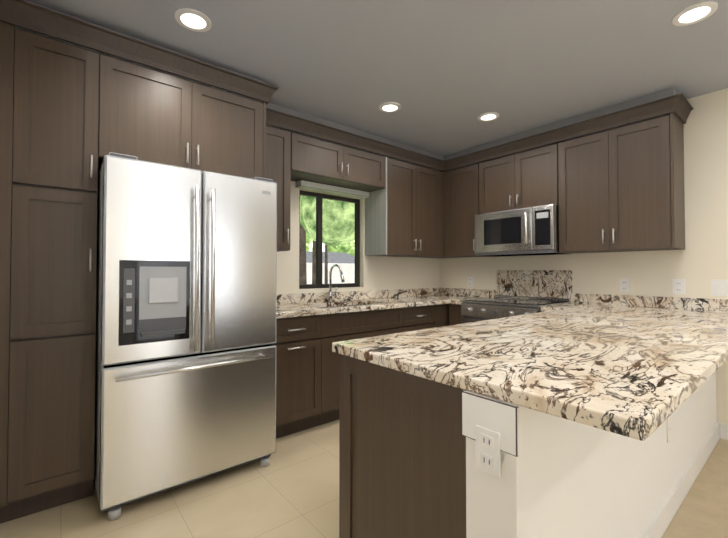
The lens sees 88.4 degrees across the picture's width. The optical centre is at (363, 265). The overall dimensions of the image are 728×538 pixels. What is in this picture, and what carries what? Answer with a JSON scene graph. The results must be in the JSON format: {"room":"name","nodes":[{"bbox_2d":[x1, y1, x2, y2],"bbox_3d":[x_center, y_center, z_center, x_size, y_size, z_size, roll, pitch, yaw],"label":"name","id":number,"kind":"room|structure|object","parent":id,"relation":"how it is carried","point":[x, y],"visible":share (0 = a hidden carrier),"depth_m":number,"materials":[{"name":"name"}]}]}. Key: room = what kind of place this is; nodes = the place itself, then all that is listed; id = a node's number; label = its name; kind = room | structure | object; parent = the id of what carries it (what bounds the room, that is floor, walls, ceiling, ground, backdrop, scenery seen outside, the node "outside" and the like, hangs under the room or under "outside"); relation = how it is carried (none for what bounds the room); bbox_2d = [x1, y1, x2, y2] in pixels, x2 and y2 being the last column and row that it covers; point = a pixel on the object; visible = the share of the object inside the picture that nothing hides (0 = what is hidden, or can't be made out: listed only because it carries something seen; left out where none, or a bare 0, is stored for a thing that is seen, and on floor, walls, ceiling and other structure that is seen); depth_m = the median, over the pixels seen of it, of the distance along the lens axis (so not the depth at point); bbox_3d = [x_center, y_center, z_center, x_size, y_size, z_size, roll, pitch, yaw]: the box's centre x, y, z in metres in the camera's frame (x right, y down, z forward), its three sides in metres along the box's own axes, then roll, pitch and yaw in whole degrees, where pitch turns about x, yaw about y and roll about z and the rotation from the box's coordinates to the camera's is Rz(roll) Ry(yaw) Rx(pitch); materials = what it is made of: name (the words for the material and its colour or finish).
{"room":"kitchen","nodes":[
{"label":"kitchen","id":0,"kind":"room"},
{"bbox_2d":[14,0,676,170],"bbox_3d":[0.186,-1.185,2.544,3.930,0.182,2.370,1,-1,-40],"label":"crown molding","id":1,"kind":"structure","parent":0,"point":[628,104],"depth_m":3.13,"materials":[{"name":"wood"}]},
{"bbox_2d":[277,181,439,293],"bbox_3d":[-0.616,0.000,3.495,4.230,2.520,0.150,1,-1,-40],"label":"wall","id":2,"kind":"structure","parent":0,"point":[384,273],"depth_m":3.94,"materials":[{"name":"paint"}]},
{"bbox_2d":[104,48,267,178],"bbox_3d":[-1.238,-0.847,2.509,0.925,0.560,0.596,1,-1,-40],"label":"upper cabinet","id":3,"kind":"object","parent":2,"relation":"attached to","point":[150,115],"depth_m":2.24,"materials":[{"name":"brown wood"}]},
{"bbox_2d":[266,121,293,251],"bbox_3d":[-0.821,-0.601,3.024,0.335,0.964,0.327,1,-1,-40],"label":"upper cabinet","id":4,"kind":"object","parent":2,"relation":"attached to","point":[279,142],"depth_m":2.96,"materials":[{"name":"brown wood"}]},
{"bbox_2d":[299,190,359,288],"bbox_3d":[-0.349,-0.238,3.726,0.758,0.923,0.040,1,-1,-40],"label":"window","id":5,"kind":"structure","parent":2,"relation":"in","point":[319,197],"depth_m":3.65,"materials":[{"name":"brown metal"}]},
{"bbox_2d":[294,129,385,192],"bbox_3d":[-0.290,-0.917,3.468,1.034,0.315,0.327,1,-1,-40],"label":"upper cabinet","id":6,"kind":"object","parent":2,"relation":"attached to","point":[322,164],"depth_m":3.34,"materials":[{"name":"brown wood"}]},
{"bbox_2d":[362,153,437,256],"bbox_3d":[0.454,-0.582,4.075,0.890,0.964,0.327,1,-1,-40],"label":"upper cabinet","id":7,"kind":"object","parent":2,"relation":"attached to","point":[401,219],"depth_m":3.86,"materials":[{"name":"brown wood"}]},
{"bbox_2d":[0,420,727,537],"bbox_3d":[1.213,1.270,1.255,4.230,0.103,5.900,1,-1,-40],"label":"floor","id":8,"kind":"structure","parent":0,"point":[291,490],"depth_m":1.90,"materials":[{"name":"tile"}]},
{"bbox_2d":[0,16,103,523],"bbox_3d":[-1.742,0.051,2.077,0.382,2.370,0.596,1,-1,-40],"label":"tall cabinet","id":9,"kind":"object","parent":8,"relation":"on","point":[71,116],"depth_m":1.85,"materials":[{"name":"brown wood"}]},
{"bbox_2d":[94,152,276,520],"bbox_3d":[-1.135,0.348,2.357,0.904,1.785,0.876,1,-1,-40],"label":"fridge","id":10,"kind":"object","parent":8,"relation":"on","point":[186,313],"visible":1,"depth_m":2.00,"materials":[{"name":"grey metal"}]},
{"bbox_2d":[273,314,328,438],"bbox_3d":[-0.666,0.813,2.952,0.514,0.876,0.597,1,-1,-40],"label":"base cabinet","id":11,"kind":"object","parent":8,"relation":"on","point":[307,377],"depth_m":2.75,"materials":[{"name":"brown wood"}]},
{"bbox_2d":[357,305,436,338],"bbox_3d":[0.315,0.827,3.761,0.507,0.876,0.597,1,-1,-40],"label":"base cabinet","id":12,"kind":"object","parent":8,"relation":"on","point":[372,323],"depth_m":3.36,"materials":[{"name":"brown wood"}]},
{"bbox_2d":[437,304,448,326],"bbox_3d":[0.554,0.831,3.958,0.231,0.876,0.597,1,-1,-40],"label":"base cabinet","id":13,"kind":"object","parent":8,"relation":"on","point":[442,309],"depth_m":3.78,"materials":[{"name":"brown wood"}]},
{"bbox_2d":[276,288,496,318],"bbox_3d":[0.199,0.415,3.545,2.594,0.313,0.794,1,-1,-40],"label":"countertop","id":14,"kind":"structure","parent":13,"relation":"on","point":[299,305],"depth_m":3.63,"materials":[{"name":"stone"}]},
{"bbox_2d":[328,264,344,301],"bbox_3d":[-0.237,0.167,3.490,0.108,0.355,0.248,1,-1,-40],"label":"faucet","id":15,"kind":"object","parent":14,"relation":"on","point":[330,282],"visible":1,"depth_m":3.53,"materials":[{"name":"silver metal"}]},
{"bbox_2d":[339,354,562,537],"bbox_3d":[0.301,0.787,1.425,0.531,0.876,0.610,1,-1,-40],"label":"base cabinet","id":16,"kind":"object","parent":8,"relation":"on","point":[408,468],"depth_m":1.12,"materials":[{"name":"brown wood"}]},
{"bbox_2d":[476,425,499,477],"bbox_3d":[0.314,0.471,0.952,0.008,0.108,0.068,1,-1,-40],"label":"outlet","id":17,"kind":"object","parent":16,"relation":"attached to","point":[488,450],"visible":1,"depth_m":0.95,"materials":[{"name":"white plastic"}]},
{"bbox_2d":[449,304,462,324],"bbox_3d":[1.160,0.830,3.942,0.597,0.876,0.195,1,-1,-40],"label":"base cabinet","id":18,"kind":"object","parent":8,"relation":"on","point":[455,316],"depth_m":3.78,"materials":[{"name":"brown wood"}]},
{"bbox_2d":[461,295,570,323],"bbox_3d":[1.403,0.786,3.520,0.706,0.950,0.756,1,-1,-40],"label":"range","id":19,"kind":"object","parent":8,"relation":"on","point":[495,307],"visible":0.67,"depth_m":3.42,"materials":[{"name":"grey metal"}]},
{"bbox_2d":[563,418,606,537],"bbox_3d":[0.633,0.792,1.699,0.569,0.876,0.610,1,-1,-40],"label":"base cabinet","id":20,"kind":"object","parent":8,"relation":"on","point":[584,446],"depth_m":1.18,"materials":[{"name":"white paint"}]},
{"bbox_2d":[607,431,638,537],"bbox_3d":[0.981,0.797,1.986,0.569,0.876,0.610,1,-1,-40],"label":"base cabinet","id":21,"kind":"object","parent":8,"relation":"on","point":[622,451],"depth_m":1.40,"materials":[{"name":"white paint"}]},
{"bbox_2d":[667,415,671,442],"bbox_3d":[1.503,0.802,1.839,0.075,0.118,0.008,1,-1,-40],"label":"wall jack","id":22,"kind":"object","parent":21,"relation":"attached to","point":[669,428],"visible":0.9,"depth_m":1.83,"materials":[{"name":"white plastic"}]},
{"bbox_2d":[639,423,662,505],"bbox_3d":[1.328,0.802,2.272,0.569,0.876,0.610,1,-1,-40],"label":"base cabinet","id":23,"kind":"object","parent":8,"relation":"on","point":[651,449],"depth_m":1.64,"materials":[{"name":"white paint"}]},
{"bbox_2d":[663,411,674,473],"bbox_3d":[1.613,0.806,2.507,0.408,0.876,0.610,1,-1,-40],"label":"base cabinet","id":24,"kind":"object","parent":8,"relation":"on","point":[668,448],"depth_m":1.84,"materials":[{"name":"white paint"}]},
{"bbox_3d":[2.002,0.811,2.828,0.716,0.876,0.610,1,-1,-40],"label":"base cabinet","id":25,"kind":"object","parent":8,"relation":"on","visible":0},
{"bbox_2d":[332,293,727,440],"bbox_3d":[1.235,0.296,2.092,2.847,0.126,1.238,1,-1,-40],"label":"countertop","id":26,"kind":"structure","parent":25,"relation":"on","point":[642,368],"depth_m":1.29,"materials":[{"name":"stone"}]},
{"bbox_2d":[26,0,727,155],"bbox_3d":[1.213,-1.348,1.300,4.230,0.100,5.900,1,-1,-40],"label":"ceiling","id":27,"kind":"structure","parent":0,"point":[444,74],"depth_m":2.26,"materials":[{"name":"paint"}]},
{"bbox_2d":[175,8,211,31],"bbox_3d":[-0.893,-1.281,1.960,0.176,0.010,0.176,1,-1,-40],"label":"recessed light","id":28,"kind":"object","parent":27,"relation":"in","point":[192,19],"visible":1,"depth_m":1.95,"materials":[{"name":"white plastic"}]},
{"bbox_2d":[379,102,400,112],"bbox_3d":[0.208,-1.263,2.998,0.176,0.010,0.176,1,-1,-40],"label":"recessed light","id":29,"kind":"object","parent":27,"relation":"in","point":[388,107],"visible":1,"depth_m":3.00,"materials":[{"name":"white plastic"}]},
{"bbox_2d":[478,112,498,120],"bbox_3d":[1.056,-1.260,3.179,0.176,0.010,0.176,1,-1,-40],"label":"recessed light","id":30,"kind":"object","parent":27,"relation":"in","point":[489,116],"visible":0.96,"depth_m":3.17,"materials":[{"name":"white plastic"}]},
{"bbox_2d":[672,1,717,25],"bbox_3d":[1.688,-1.282,1.911,0.176,0.010,0.176,1,-1,-40],"label":"recessed light","id":31,"kind":"object","parent":27,"relation":"in","point":[695,13],"visible":1,"depth_m":1.91,"materials":[{"name":"white plastic"}]},
{"bbox_2d":[440,88,727,424],"bbox_3d":[2.835,-0.017,2.518,0.150,2.520,5.750,1,-1,-40],"label":"wall","id":32,"kind":"structure","parent":0,"point":[699,263],"depth_m":2.85,"materials":[{"name":"paint"}]},
{"bbox_2d":[446,157,487,256],"bbox_3d":[1.169,-0.581,4.133,0.371,0.964,0.535,1,-1,-40],"label":"upper cabinet","id":33,"kind":"object","parent":32,"relation":"attached to","point":[465,186],"depth_m":4.03,"materials":[{"name":"brown wood"}]},
{"bbox_2d":[467,277,472,286],"bbox_3d":[1.231,0.190,4.335,0.008,0.118,0.075,1,-1,-40],"label":"electrical outlet","id":34,"kind":"object","parent":32,"relation":"attached to","point":[469,281],"visible":1,"depth_m":4.33,"materials":[{"name":"white plastic"}]},
{"bbox_2d":[486,141,557,212],"bbox_3d":[1.569,-0.796,3.686,0.327,0.550,0.791,1,-1,-40],"label":"upper cabinet","id":35,"kind":"object","parent":32,"relation":"attached to","point":[526,179],"depth_m":3.52,"materials":[{"name":"brown wood"}]},
{"bbox_2d":[475,204,572,256],"bbox_3d":[1.518,-0.311,3.634,0.462,0.417,0.785,1,-1,-40],"label":"microwave","id":36,"kind":"object","parent":35,"relation":"attached to","point":[529,231],"visible":1,"depth_m":3.46,"materials":[{"name":"silver metal"}]},
{"bbox_2d":[497,270,572,300],"bbox_3d":[1.688,0.192,3.766,0.020,0.285,0.763,1,-1,-40],"label":"backsplash","id":37,"kind":"structure","parent":32,"relation":"attached to","point":[545,283],"depth_m":3.72,"materials":[{"name":"stone"}]},
{"bbox_2d":[558,109,685,252],"bbox_3d":[2.055,-0.599,3.093,0.327,0.964,0.858,1,-1,-40],"label":"upper cabinet","id":38,"kind":"object","parent":32,"relation":"attached to","point":[619,189],"depth_m":2.89,"materials":[{"name":"brown wood"}]},
{"bbox_2d":[619,278,629,292],"bbox_3d":[2.201,0.169,3.158,0.008,0.118,0.075,1,-1,-40],"label":"electrical outlet","id":39,"kind":"object","parent":32,"relation":"attached to","point":[624,284],"visible":1,"depth_m":3.16,"materials":[{"name":"white plastic"}]},
{"bbox_2d":[672,279,684,294],"bbox_3d":[2.427,0.165,2.884,0.008,0.118,0.075,1,-1,-40],"label":"electrical outlet","id":40,"kind":"object","parent":32,"relation":"attached to","point":[678,286],"visible":1,"depth_m":2.88,"materials":[{"name":"white plastic"}]},
{"bbox_2d":[711,279,727,295],"bbox_3d":[2.583,0.161,2.695,0.008,0.118,0.120,1,-1,-40],"label":"light switch","id":41,"kind":"object","parent":32,"relation":"attached to","point":[719,287],"visible":1,"depth_m":2.71,"materials":[{"name":"white plastic"}]},
{"bbox_2d":[720,423,727,439],"bbox_3d":[3.526,1.172,1.530,0.014,0.110,3.018,1,-1,-40],"label":"baseboard","id":42,"kind":"structure","parent":32,"relation":"attached to","point":[723,431],"depth_m":2.67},
{"label":"outside","id":43,"kind":"structure","parent":0,"visible":0},
{"bbox_2d":[306,232,354,255],"bbox_3d":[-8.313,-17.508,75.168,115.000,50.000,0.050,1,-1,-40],"label":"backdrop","id":44,"kind":"structure","parent":43,"point":[348,247],"depth_m":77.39,"materials":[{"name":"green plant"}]},
{"bbox_3d":[10.647,2.518,51.829,115.000,0.050,59.550,1,-1,-40],"label":"lawn","id":45,"kind":"structure","parent":43,"visible":0},
{"bbox_2d":[300,195,354,283],"bbox_3d":[-1.899,-4.881,30.914,27.012,14.025,32.741,1,-1,-40],"label":"trees","id":46,"kind":"object","parent":45,"relation":"on","point":[338,222],"visible":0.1,"depth_m":11.13,"materials":[{"name":"green plant"}]},
{"bbox_2d":[306,251,354,283],"bbox_3d":[-5.090,0.327,50.910,11.500,4.300,8.000,1,-1,-40],"label":"house","id":47,"kind":"structure","parent":45,"relation":"on","point":[345,262],"depth_m":48.18,"materials":[{"name":"white paint"}]}
]}

